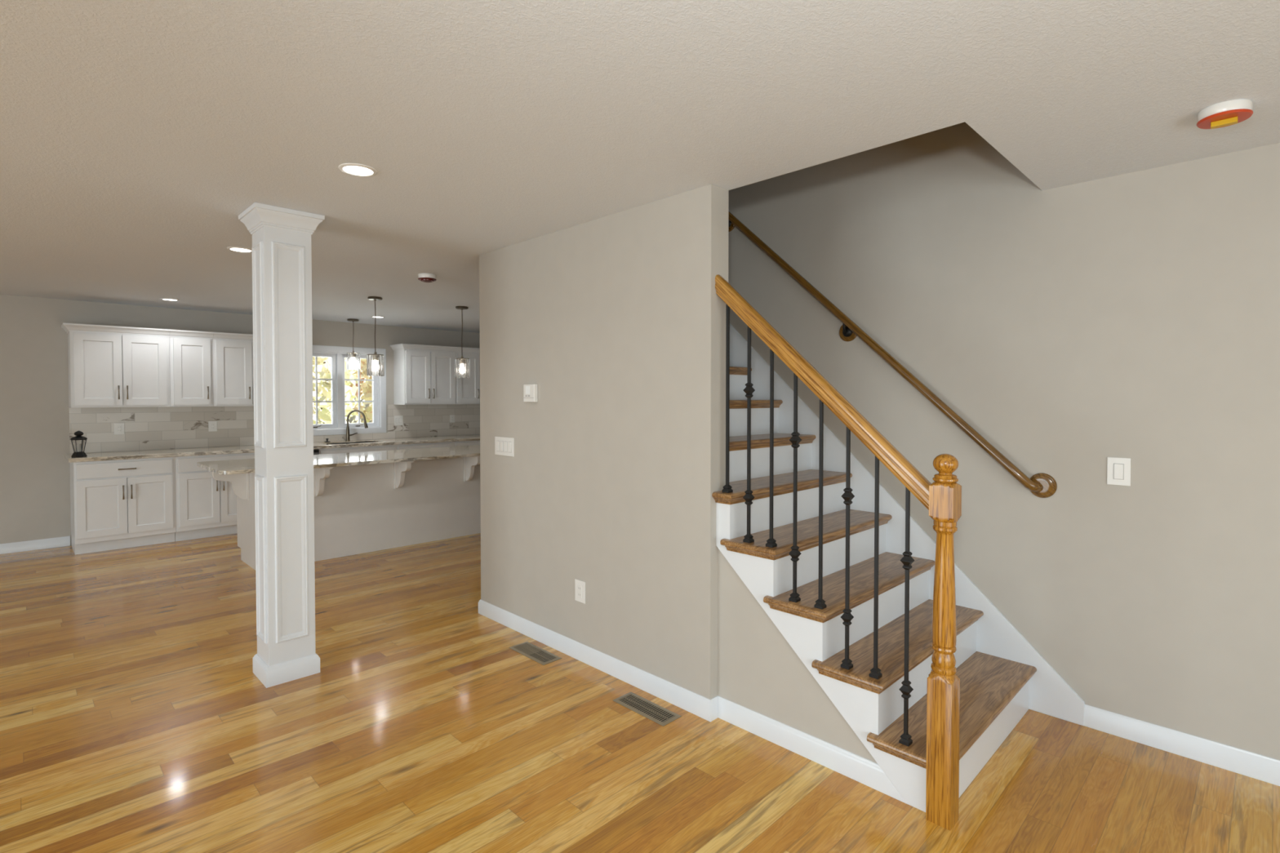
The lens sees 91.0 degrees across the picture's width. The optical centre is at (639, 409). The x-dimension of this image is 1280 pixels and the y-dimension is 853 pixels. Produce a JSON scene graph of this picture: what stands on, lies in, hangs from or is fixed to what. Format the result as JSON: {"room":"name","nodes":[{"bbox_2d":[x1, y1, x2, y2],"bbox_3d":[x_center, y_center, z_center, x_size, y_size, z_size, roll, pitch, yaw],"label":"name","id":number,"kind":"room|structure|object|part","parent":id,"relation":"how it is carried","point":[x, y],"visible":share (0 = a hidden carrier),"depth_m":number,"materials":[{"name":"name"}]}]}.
{"room":"empty living room","nodes":[
{"label":"empty living room","id":0,"kind":"room"},
{"bbox_2d":[0,294,479,545],"bbox_3d":[-5.958,0.141,6.081,11.340,2.440,0.160,-1,2,-45],"label":"wall","id":1,"kind":"structure","parent":0,"point":[35,474],"depth_m":6.15,"materials":[{"name":"beige paint"}]},
{"bbox_2d":[0,536,70,554],"bbox_3d":[-7.755,1.351,4.199,5.864,0.094,0.014,-1,2,-45],"label":"baseboard","id":2,"kind":"structure","parent":1,"relation":"attached to","point":[22,546],"depth_m":6.08,"materials":[{"name":"white paint"}]},
{"bbox_2d":[61,322,170,408],"bbox_3d":[-5.280,-0.421,6.357,0.817,0.803,0.384,-1,2,-45],"label":"upper cabinet","id":3,"kind":"object","parent":1,"relation":"attached to","point":[109,366],"visible":1,"depth_m":6.24,"materials":[{"name":"white paint"}]},
{"bbox_3d":[-5.288,-0.385,6.143,0.356,0.695,0.020,-1,2,-45],"label":"door","id":4,"kind":"part","parent":3,"relation":"part of","materials":[{"name":"white paint"}]},
{"bbox_3d":[-5.283,-0.786,6.353,0.817,0.073,0.375,-1,2,-45],"label":"crown moulding","id":5,"kind":"part","parent":3,"relation":"part of","materials":[{"name":"white paint"}]},
{"bbox_3d":[-5.164,-0.167,6.232,0.014,0.138,0.035,-1,2,-45],"label":"handle","id":6,"kind":"part","parent":3,"relation":"part of","materials":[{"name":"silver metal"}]},
{"bbox_3d":[-5.116,-0.167,6.279,0.014,0.138,0.035,-1,2,-45],"label":"handle","id":7,"kind":"part","parent":3,"relation":"part of","materials":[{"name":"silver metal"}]},
{"bbox_3d":[-5.032,-0.390,6.397,0.352,0.695,0.020,-1,2,-45],"label":"door","id":8,"kind":"part","parent":3,"relation":"part of","materials":[{"name":"white paint"}]},
{"bbox_2d":[169,329,213,406],"bbox_3d":[-4.855,-0.430,6.779,0.378,0.803,0.384,-1,2,-45],"label":"upper cabinet","id":9,"kind":"object","parent":1,"relation":"attached to","point":[191,352],"visible":0.95,"depth_m":6.67,"materials":[{"name":"white paint"}]},
{"bbox_3d":[-4.742,-0.792,6.658,0.378,0.073,0.047,-1,2,-45],"label":"crown moulding","id":10,"kind":"part","parent":9,"relation":"part of","materials":[{"name":"white paint"}]},
{"bbox_3d":[-4.638,-0.177,6.753,0.014,0.138,0.035,-1,2,-45],"label":"handle","id":11,"kind":"part","parent":9,"relation":"part of","materials":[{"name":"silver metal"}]},
{"bbox_2d":[213,332,253,406],"bbox_3d":[-4.458,-0.438,7.173,0.740,0.803,0.384,-1,2,-45],"label":"upper cabinet","id":12,"kind":"object","parent":1,"relation":"attached to","point":[233,353],"visible":0.53,"depth_m":6.93,"materials":[{"name":"white paint"}]},
{"bbox_3d":[-4.345,-0.800,7.052,0.740,0.073,0.047,-1,2,-45],"label":"crown moulding","id":13,"kind":"part","parent":12,"relation":"part of","materials":[{"name":"white paint"}]},
{"bbox_3d":[-4.232,-0.406,7.190,0.343,0.695,0.020,-1,2,-45],"label":"door","id":14,"kind":"part","parent":12,"relation":"part of","materials":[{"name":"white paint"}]},
{"bbox_2d":[68,404,479,453],"bbox_3d":[-3.980,0.180,7.923,4.758,0.460,0.010,-1,2,-45],"label":"backsplash","id":15,"kind":"structure","parent":1,"relation":"attached to","point":[171,427],"depth_m":7.00,"materials":[{"name":"tile"}]},
{"bbox_2d":[114,422,124,434],"bbox_3d":[-5.390,0.203,6.511,0.084,0.119,0.008,-1,2,-45],"label":"wall outlet","id":16,"kind":"object","parent":15,"relation":"attached to","point":[119,428],"visible":1,"depth_m":6.51,"materials":[{"name":"white plastic"}]},
{"bbox_2d":[117,425,121,431],"bbox_3d":[-5.388,0.203,6.509,0.033,0.068,0.003,-1,2,-45],"label":"socket","id":17,"kind":"object","parent":16,"relation":"attached to","point":[119,427],"depth_m":6.51,"materials":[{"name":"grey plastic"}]},
{"bbox_2d":[208,421,217,431],"bbox_3d":[-4.811,0.192,7.085,0.082,0.115,0.008,-1,2,-45],"label":"wall outlet","id":18,"kind":"object","parent":15,"relation":"attached to","point":[212,425],"visible":1,"depth_m":7.08,"materials":[{"name":"white plastic"}]},
{"bbox_2d":[211,422,214,429],"bbox_3d":[-4.810,0.192,7.083,0.033,0.068,0.003,-1,2,-45],"label":"socket","id":19,"kind":"object","parent":18,"relation":"attached to","point":[212,424],"depth_m":7.08,"materials":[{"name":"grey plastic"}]},
{"bbox_2d":[394,415,403,425],"bbox_3d":[-3.295,0.155,8.588,0.121,0.132,0.010,-1,2,-45],"label":"light switch","id":20,"kind":"object","parent":15,"relation":"attached to","point":[398,420],"visible":1,"depth_m":8.59,"materials":[{"name":"white plastic"}]},
{"bbox_2d":[449,414,454,422],"bbox_3d":[-2.729,0.139,9.150,0.078,0.111,0.008,-1,2,-45],"label":"wall outlet","id":21,"kind":"object","parent":15,"relation":"attached to","point":[451,416],"visible":1,"depth_m":9.14,"materials":[{"name":"white plastic"}]},
{"bbox_2d":[312,345,386,435],"bbox_3d":[-3.885,-0.239,8.113,1.167,1.132,0.175,-1,2,-45],"label":"window","id":22,"kind":"structure","parent":1,"relation":"in","point":[338,425],"depth_m":8.10,"materials":[{"name":"white paint"}]},
{"bbox_3d":[-4.080,-0.236,7.939,0.457,0.944,0.045,-1,2,-45],"label":"sash","id":23,"kind":"part","parent":22,"relation":"part of","materials":[{"name":"white paint"}]},
{"bbox_3d":[-3.710,-0.243,8.307,0.457,0.944,0.045,-1,2,-45],"label":"sash","id":24,"kind":"part","parent":22,"relation":"part of","materials":[{"name":"white paint"}]},
{"bbox_2d":[390,343,457,404],"bbox_3d":[-2.965,-0.467,8.653,0.787,0.803,0.384,-1,2,-45],"label":"upper cabinet","id":25,"kind":"object","parent":1,"relation":"attached to","point":[424,375],"visible":1,"depth_m":8.50,"materials":[{"name":"white paint"}]},
{"bbox_3d":[-2.974,-0.430,8.438,0.339,0.695,0.020,-1,2,-45],"label":"door","id":26,"kind":"part","parent":25,"relation":"part of","materials":[{"name":"white paint"}]},
{"bbox_3d":[-2.967,-0.832,8.649,0.787,0.073,0.375,-1,2,-45],"label":"crown moulding","id":27,"kind":"part","parent":25,"relation":"part of","materials":[{"name":"white paint"}]},
{"bbox_3d":[-2.722,-0.435,8.688,0.356,0.695,0.020,-1,2,-45],"label":"door","id":28,"kind":"part","parent":25,"relation":"part of","materials":[{"name":"white paint"}]},
{"bbox_2d":[455,346,479,404],"bbox_3d":[-2.422,-0.477,9.192,0.741,0.803,0.384,-1,2,-45],"label":"upper cabinet","id":29,"kind":"object","parent":1,"relation":"attached to","point":[467,389],"visible":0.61,"depth_m":8.98,"materials":[{"name":"white paint"}]},
{"bbox_3d":[-2.309,-0.840,9.071,0.741,0.073,0.047,-1,2,-45],"label":"crown moulding","id":30,"kind":"part","parent":29,"relation":"part of","materials":[{"name":"white paint"}]},
{"bbox_3d":[-2.193,-0.446,9.213,0.348,0.695,0.020,-1,2,-45],"label":"door","id":31,"kind":"part","parent":29,"relation":"part of","materials":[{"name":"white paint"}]},
{"bbox_2d":[479,183,728,699],"bbox_3d":[0.073,0.181,4.021,1.286,2.440,2.000,-1,2,-45],"label":"wall","id":32,"kind":"structure","parent":0,"point":[617,320],"depth_m":3.31,"materials":[{"name":"beige paint"}]},
{"bbox_2d":[494,436,514,457],"bbox_3d":[-0.870,0.240,4.053,0.010,0.119,0.220,-1,2,-45],"label":"light switch","id":33,"kind":"object","parent":32,"relation":"attached to","point":[503,446],"visible":1,"depth_m":4.04,"materials":[{"name":"white plastic"}]},
{"bbox_2d":[523,383,537,402],"bbox_3d":[-0.667,-0.098,3.828,0.030,0.109,0.114,-1,2,-45],"label":"thermostat","id":34,"kind":"object","parent":32,"relation":"attached to","point":[530,391],"visible":1,"depth_m":3.80,"materials":[{"name":"white plastic"}]},
{"bbox_2d":[574,578,585,604],"bbox_3d":[-0.337,1.023,3.532,0.008,0.122,0.088,-1,2,-45],"label":"wall outlet","id":35,"kind":"object","parent":32,"relation":"attached to","point":[580,586],"visible":1,"depth_m":3.53,"materials":[{"name":"white plastic"}]},
{"bbox_2d":[577,585,582,598],"bbox_3d":[-0.338,1.023,3.530,0.003,0.068,0.033,-1,2,-45],"label":"socket","id":36,"kind":"object","parent":35,"relation":"attached to","point":[580,587],"depth_m":3.53,"materials":[{"name":"white plastic"}]},
{"bbox_2d":[478,599,906,804],"bbox_3d":[0.296,1.361,3.653,1.080,0.094,2.897,-1,2,-45],"label":"baseboard","id":37,"kind":"structure","parent":32,"relation":"attached to","point":[865,771],"depth_m":2.88,"materials":[{"name":"white paint"}]},
{"bbox_2d":[0,0,1279,333],"bbox_3d":[-2.785,-1.156,2.856,11.340,0.280,13.050,-1,2,-45],"label":"ceiling","id":38,"kind":"structure","parent":0,"point":[136,136],"depth_m":2.09,"materials":[{"name":"paint"}]},
{"bbox_2d":[160,297,179,301],"bbox_3d":[-4.628,-1.079,6.193,0.152,0.006,0.152,-1,2,-45],"label":"recessed light","id":39,"kind":"object","parent":38,"relation":"in","point":[163,299],"visible":1,"depth_m":6.17,"materials":[{"name":"white plastic"}]},
{"bbox_2d":[226,246,252,253],"bbox_3d":[-2.599,-1.038,4.094,0.152,0.006,0.152,-1,2,-45],"label":"recessed light","id":40,"kind":"object","parent":38,"relation":"in","point":[238,249],"visible":0.96,"depth_m":4.08,"materials":[{"name":"white plastic"}]},
{"bbox_2d":[346,318,360,369],"bbox_3d":[-3.554,-0.801,7.797,0.156,0.624,0.158,-1,2,-45],"label":"pendant light","id":41,"kind":"object","parent":38,"relation":"hanging from","point":[353,359],"visible":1,"depth_m":7.74,"materials":[{"name":"clear glass"}]},
{"bbox_3d":[-3.553,-0.888,7.795,0.015,0.390,0.008,-1,2,-45],"label":"cord","id":42,"kind":"part","parent":41,"relation":"part of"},
{"bbox_2d":[337,163,377,176],"bbox_3d":[-1.191,-1.009,2.658,0.152,0.006,0.152,-1,2,-45],"label":"recessed light","id":43,"kind":"object","parent":38,"relation":"in","point":[353,169],"visible":1,"depth_m":2.65,"materials":[{"name":"white plastic"}]},
{"bbox_2d":[366,296,384,376],"bbox_3d":[-2.560,-0.701,6.084,0.156,0.758,0.158,-1,2,-45],"label":"pendant light","id":44,"kind":"object","parent":38,"relation":"hanging from","point":[375,362],"visible":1,"depth_m":6.03,"materials":[{"name":"clear glass"}]},
{"bbox_3d":[-2.560,-0.787,6.082,0.015,0.525,0.008,-1,2,-45],"label":"cord","id":45,"kind":"part","parent":44,"relation":"part of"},
{"bbox_2d":[371,315,385,318],"bbox_3d":[-3.142,-1.105,7.548,0.152,0.006,0.152,-1,2,-45],"label":"recessed light","id":46,"kind":"object","parent":38,"relation":"in","point":[377,317],"visible":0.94,"depth_m":7.54,"materials":[{"name":"white plastic"}]},
{"bbox_2d":[417,273,436,282],"bbox_3d":[-1.676,-1.029,4.953,0.139,0.057,0.139,-1,2,-45],"label":"smoke detector","id":47,"kind":"object","parent":38,"relation":"attached to","point":[425,277],"visible":1,"depth_m":4.91,"materials":[{"name":"white plastic"}]},
{"bbox_2d":[454,306,470,377],"bbox_3d":[-1.900,-0.713,6.716,0.156,0.758,0.158,-1,2,-45],"label":"pendant light","id":48,"kind":"object","parent":38,"relation":"hanging from","point":[462,366],"visible":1,"depth_m":6.66,"materials":[{"name":"clear glass"}]},
{"bbox_3d":[-1.899,-0.800,6.715,0.015,0.525,0.008,-1,2,-45],"label":"cord","id":49,"kind":"part","parent":48,"relation":"part of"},
{"bbox_2d":[1196,98,1253,128],"bbox_3d":[1.945,-0.972,2.093,0.139,0.059,0.139,-1,2,-45],"label":"smoke detector","id":50,"kind":"object","parent":38,"relation":"attached to","point":[1228,113],"visible":1,"depth_m":2.06,"materials":[{"name":"white plastic"}]},
{"bbox_2d":[0,533,1279,852],"bbox_3d":[-2.105,1.497,2.223,11.340,0.120,11.120,-1,2,-45],"label":"floor","id":51,"kind":"structure","parent":0,"point":[135,717],"depth_m":2.61,"materials":[{"name":"brown wood"}]},
{"bbox_2d":[69,457,176,555],"bbox_3d":[-5.168,0.919,6.298,0.765,0.876,0.664,-1,2,-45],"label":"base cabinet","id":52,"kind":"object","parent":51,"relation":"on","point":[119,504],"visible":0.99,"depth_m":6.08,"materials":[{"name":"white paint"}]},
{"bbox_3d":[-5.098,0.935,5.963,0.363,0.539,0.020,-1,2,-45],"label":"door","id":53,"kind":"part","parent":52,"relation":"part of","materials":[{"name":"white paint"}]},
{"bbox_3d":[-4.969,0.799,6.050,0.014,0.138,0.035,-1,2,-45],"label":"handle","id":54,"kind":"part","parent":52,"relation":"part of","materials":[{"name":"silver metal"}]},
{"bbox_3d":[-4.969,0.578,6.084,0.721,0.139,0.020,-1,2,-45],"label":"drawer","id":55,"kind":"part","parent":52,"relation":"part of","materials":[{"name":"white paint"}]},
{"bbox_3d":[-4.947,0.576,6.068,0.138,0.014,0.035,-1,2,-45],"label":"handle","id":56,"kind":"part","parent":52,"relation":"part of","materials":[{"name":"silver metal"}]},
{"bbox_3d":[-4.925,0.798,6.093,0.014,0.138,0.035,-1,2,-45],"label":"handle","id":57,"kind":"part","parent":52,"relation":"part of","materials":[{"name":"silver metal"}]},
{"bbox_3d":[-4.839,0.930,6.220,0.351,0.539,0.020,-1,2,-45],"label":"door","id":58,"kind":"part","parent":52,"relation":"part of","materials":[{"name":"white paint"}]},
{"bbox_2d":[64,434,479,462],"bbox_3d":[-3.708,0.433,7.749,4.965,0.038,0.646,-1,2,-45],"label":"countertop","id":59,"kind":"structure","parent":52,"relation":"on","point":[130,455],"depth_m":6.78,"materials":[{"name":"stone"}]},
{"bbox_2d":[70,431,87,457],"bbox_3d":[-5.293,0.326,5.934,0.120,0.246,0.104,-1,2,-45],"label":"lantern","id":60,"kind":"object","parent":59,"relation":"on","point":[78,442],"visible":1,"depth_m":5.91,"materials":[{"name":"black metal"}]},
{"bbox_3d":[-5.293,0.345,5.934,0.100,0.116,0.087,-1,2,-45],"label":"glass","id":61,"kind":"part","parent":60,"relation":"part of","materials":[{"name":"clear glass"}]},
{"bbox_3d":[-5.293,0.345,5.934,0.112,0.120,0.098,-1,2,-45],"label":"frame","id":62,"kind":"part","parent":60,"relation":"part of","materials":[{"name":"black metal"}]},
{"bbox_2d":[326,441,378,444],"bbox_3d":[-3.578,0.526,7.851,0.638,0.200,0.368,-1,2,-45],"label":"sink","id":63,"kind":"object","parent":59,"relation":"in","point":[358,442],"visible":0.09,"depth_m":8.02,"materials":[{"name":"silver metal"}]},
{"bbox_2d":[346,409,368,440],"bbox_3d":[-3.632,0.207,8.082,0.276,0.400,0.096,0,1,-8],"label":"kitchen faucet","id":64,"kind":"object","parent":59,"relation":"on","point":[348,435],"visible":1,"depth_m":8.04,"materials":[{"name":"silver metal"}]},
{"bbox_3d":[-3.634,0.115,8.057,0.237,0.214,0.025,0,1,-5],"label":"spout","id":65,"kind":"part","parent":64,"relation":"part of","materials":[{"name":"silver metal"}]},
{"bbox_2d":[174,452,254,541],"bbox_3d":[-4.629,0.908,6.832,0.752,0.876,0.664,-1,2,-45],"label":"base cabinet","id":66,"kind":"object","parent":51,"relation":"on","point":[206,506],"visible":0.44,"depth_m":6.53,"materials":[{"name":"white paint"}]},
{"bbox_3d":[-4.551,0.925,6.506,0.344,0.539,0.020,-1,2,-45],"label":"door","id":67,"kind":"part","parent":66,"relation":"part of","materials":[{"name":"white paint"}]},
{"bbox_3d":[-4.430,0.568,6.619,0.708,0.139,0.020,-1,2,-45],"label":"drawer","id":68,"kind":"part","parent":66,"relation":"part of","materials":[{"name":"white paint"}]},
{"bbox_3d":[-4.302,0.920,6.753,0.345,0.539,0.020,-1,2,-45],"label":"door","id":69,"kind":"part","parent":66,"relation":"part of","materials":[{"name":"white paint"}]},
{"bbox_2d":[238,202,324,688],"bbox_3d":[-1.899,0.194,3.355,0.325,2.440,0.325,-1,2,-45],"label":"column","id":70,"kind":"structure","parent":51,"relation":"on","point":[282,251],"depth_m":3.27,"materials":[{"name":"white paint"}]},
{"bbox_3d":[-1.982,-0.328,3.262,0.011,1.053,0.156,-1,2,-45],"label":"panel moulding","id":71,"kind":"part","parent":70,"relation":"part of","materials":[{"name":"white paint"}]},
{"bbox_3d":[-1.982,0.777,3.284,0.011,0.858,0.156,-1,2,-45],"label":"panel moulding","id":72,"kind":"part","parent":70,"relation":"part of","materials":[{"name":"white paint"}]},
{"bbox_3d":[-1.899,-0.975,3.332,0.325,0.099,0.325,-1,2,-45],"label":"crown moulding","id":73,"kind":"part","parent":70,"relation":"part of","materials":[{"name":"white paint"}]},
{"bbox_3d":[-1.816,-0.328,3.261,0.156,1.053,0.011,-1,2,-45],"label":"panel moulding","id":74,"kind":"part","parent":70,"relation":"part of","materials":[{"name":"white paint"}]},
{"bbox_3d":[-1.816,0.777,3.283,0.156,0.858,0.011,-1,2,-45],"label":"panel moulding","id":75,"kind":"part","parent":70,"relation":"part of","materials":[{"name":"white paint"}]},
{"bbox_2d":[313,448,319,454],"bbox_3d":[-4.156,0.900,7.322,0.601,0.872,0.636,-1,2,-45],"label":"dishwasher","id":76,"kind":"object","parent":51,"relation":"on","point":[316,451],"visible":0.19,"depth_m":7.28,"materials":[{"name":"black metal"}]},
{"bbox_2d":[208,456,480,569],"bbox_3d":[-2.414,0.918,6.411,3.285,0.872,0.945,-1,2,-45],"label":"kitchen island","id":77,"kind":"object","parent":51,"relation":"on","point":[362,508],"visible":0.59,"depth_m":6.07,"materials":[{"name":"paint"}]},
{"bbox_2d":[196,444,479,475],"bbox_3d":[-2.309,0.465,6.506,3.630,0.030,0.995,-1,2,-45],"label":"island countertop","id":78,"kind":"structure","parent":77,"relation":"on","point":[325,460],"depth_m":5.91,"materials":[{"name":"stone"}]},
{"bbox_2d":[318,444,395,454],"bbox_3d":[-3.618,0.888,7.860,0.913,0.876,0.629,-1,2,-45],"label":"base cabinet","id":79,"kind":"object","parent":51,"relation":"on","point":[388,447],"visible":0.16,"depth_m":7.61,"materials":[{"name":"white paint"}]},
{"bbox_2d":[395,441,453,449],"bbox_3d":[-3.013,0.876,8.460,0.789,0.876,0.629,-1,2,-45],"label":"base cabinet","id":80,"kind":"object","parent":51,"relation":"on","point":[402,446],"visible":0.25,"depth_m":8.21,"materials":[{"name":"white paint"}]},
{"bbox_2d":[453,440,479,446],"bbox_3d":[-2.449,0.865,9.020,0.799,0.876,0.629,-1,2,-45],"label":"base cabinet","id":81,"kind":"object","parent":51,"relation":"on","point":[477,442],"visible":0.11,"depth_m":8.64,"materials":[{"name":"white paint"}]},
{"bbox_2d":[509,641,562,665],"bbox_3d":[-0.606,1.407,3.632,0.129,0.004,0.340,-1,2,-45],"label":"floor vent","id":82,"kind":"object","parent":51,"relation":"in","point":[537,654],"visible":1,"depth_m":3.62,"materials":[{"name":"brown metal"}]},
{"bbox_2d":[613,692,681,726],"bbox_3d":[0.029,1.419,2.988,0.124,0.004,0.339,-1,2,-45],"label":"floor vent","id":83,"kind":"object","parent":51,"relation":"in","point":[662,716],"visible":1,"depth_m":2.97,"materials":[{"name":"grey metal"}]},
{"bbox_2d":[711,323,1084,812],"bbox_3d":[0.439,-0.043,3.570,1.156,2.907,3.288,-1,2,-45],"label":"staircase","id":84,"kind":"structure","parent":51,"relation":"on","point":[1002,676],"depth_m":2.91,"materials":[{"name":"brown wood"}]},
{"bbox_3d":[0.348,-0.225,3.729,1.020,0.022,0.019,-1,2,-45],"label":"cove moulding","id":85,"kind":"part","parent":84,"relation":"part of","materials":[{"name":"brown wood"}]},
{"bbox_3d":[0.510,-0.013,3.570,1.020,0.022,0.019,-1,2,-45],"label":"cove moulding","id":86,"kind":"part","parent":84,"relation":"part of","materials":[{"name":"brown wood"}]},
{"bbox_3d":[0.673,0.198,3.410,1.020,0.022,0.019,-1,2,-45],"label":"cove moulding","id":87,"kind":"part","parent":84,"relation":"part of","materials":[{"name":"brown wood"}]},
{"bbox_3d":[0.771,0.410,3.240,1.126,0.022,0.097,-1,2,-45],"label":"cove moulding","id":88,"kind":"part","parent":84,"relation":"part of","materials":[{"name":"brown wood"}]},
{"bbox_3d":[0.875,0.621,3.139,1.126,0.022,0.262,-1,2,-45],"label":"cove moulding","id":89,"kind":"part","parent":84,"relation":"part of","materials":[{"name":"brown wood"}]},
{"bbox_2d":[715,274,961,831],"bbox_3d":[0.721,0.410,2.525,0.084,2.041,1.042,-1,2,-45],"label":"stair railing","id":90,"kind":"object","parent":84,"relation":"on","point":[942,497],"visible":1,"depth_m":2.30,"materials":[{"name":"brown wood"}]},
{"bbox_3d":[0.701,-0.125,2.551,0.059,0.972,0.962,-1,2,-45],"label":"handrail","id":91,"kind":"part","parent":90,"relation":"part of","materials":[{"name":"brown wood"}]},
{"bbox_3d":[1.058,0.844,2.191,0.081,1.186,0.081,-1,2,-45],"label":"newel post","id":92,"kind":"part","parent":90,"relation":"part of","materials":[{"name":"brown wood"}]},
{"bbox_3d":[1.038,0.832,2.979,1.126,0.022,0.262,-1,2,-45],"label":"cove moulding","id":93,"kind":"part","parent":84,"relation":"part of","materials":[{"name":"brown wood"}]},
{"bbox_3d":[1.201,1.044,2.819,1.126,0.022,0.262,-1,2,-45],"label":"cove moulding","id":94,"kind":"part","parent":84,"relation":"part of","materials":[{"name":"brown wood"}]},
{"bbox_3d":[1.363,1.256,2.659,1.126,0.022,0.262,-1,2,-45],"label":"cove moulding","id":95,"kind":"part","parent":84,"relation":"part of","materials":[{"name":"brown wood"}]},
{"bbox_2d":[717,549,876,763],"bbox_3d":[0.693,1.031,2.620,0.060,0.795,0.885,-1,2,-45],"label":"wall","id":96,"kind":"structure","parent":0,"point":[758,671],"depth_m":2.73,"materials":[{"name":"beige paint"}]},
{"bbox_2d":[728,121,1279,759],"bbox_3d":[2.044,-1.126,2.837,0.120,5.100,6.220,-1,2,-45],"label":"wall","id":97,"kind":"structure","parent":0,"point":[1135,316],"depth_m":2.83,"materials":[{"name":"beige paint"}]},
{"bbox_2d":[728,210,1057,497],"bbox_3d":[0.941,-0.835,3.814,0.077,2.464,2.716,-1,2,-45],"label":"wall handrail","id":98,"kind":"object","parent":97,"relation":"attached to","point":[1042,485],"visible":0.77,"depth_m":3.32,"materials":[{"name":"brown wood"}]},
{"bbox_2d":[1106,457,1131,486],"bbox_3d":[2.081,0.271,2.734,0.010,0.121,0.083,-1,2,-45],"label":"light switch","id":99,"kind":"object","parent":97,"relation":"attached to","point":[1118,469],"visible":1,"depth_m":2.73,"materials":[{"name":"white plastic"}]},
{"bbox_2d":[1084,704,1279,786],"bbox_3d":[3.052,1.398,1.775,0.014,0.094,2.982,-1,2,-45],"label":"baseboard","id":100,"kind":"structure","parent":97,"relation":"attached to","point":[1255,766],"depth_m":2.58,"materials":[{"name":"white paint"}]},
{"label":"outside","id":101,"kind":"structure","parent":0,"visible":0},
{"bbox_3d":[-15.335,1.686,22.596,50.000,0.100,36.370,-1,2,-45],"label":"ground","id":102,"kind":"structure","parent":101,"visible":0},
{"bbox_2d":[312,356,358,424],"bbox_3d":[-6.915,-0.790,12.288,2.690,5.263,1.968,-1,2,-45],"label":"autumn tree","id":103,"kind":"object","parent":102,"relation":"on","point":[326,373],"visible":0.06,"depth_m":12.46,"materials":[{"name":"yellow plant"}]},
{"bbox_2d":[312,360,371,422],"bbox_3d":[-8.645,-1.631,16.240,3.532,6.787,2.505,-1,2,-45],"label":"autumn tree","id":104,"kind":"object","parent":102,"relation":"on","point":[352,405],"visible":0.02,"depth_m":16.61,"materials":[{"name":"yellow plant"}]},
{"bbox_2d":[317,358,372,423],"bbox_3d":[-10.606,-2.252,20.984,4.218,7.844,3.047,-1,2,-45],"label":"autumn tree","id":105,"kind":"object","parent":102,"relation":"on","point":[351,371],"visible":0.02,"depth_m":21.31,"materials":[{"name":"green plant"}]},
{"bbox_2d":[349,358,372,422],"bbox_3d":[-5.276,-0.949,14.353,2.610,5.499,1.902,-1,2,-45],"label":"autumn tree","id":106,"kind":"object","parent":102,"relation":"on","point":[367,412],"visible":0.02,"depth_m":13.57,"materials":[{"name":"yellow plant"}]}
]}

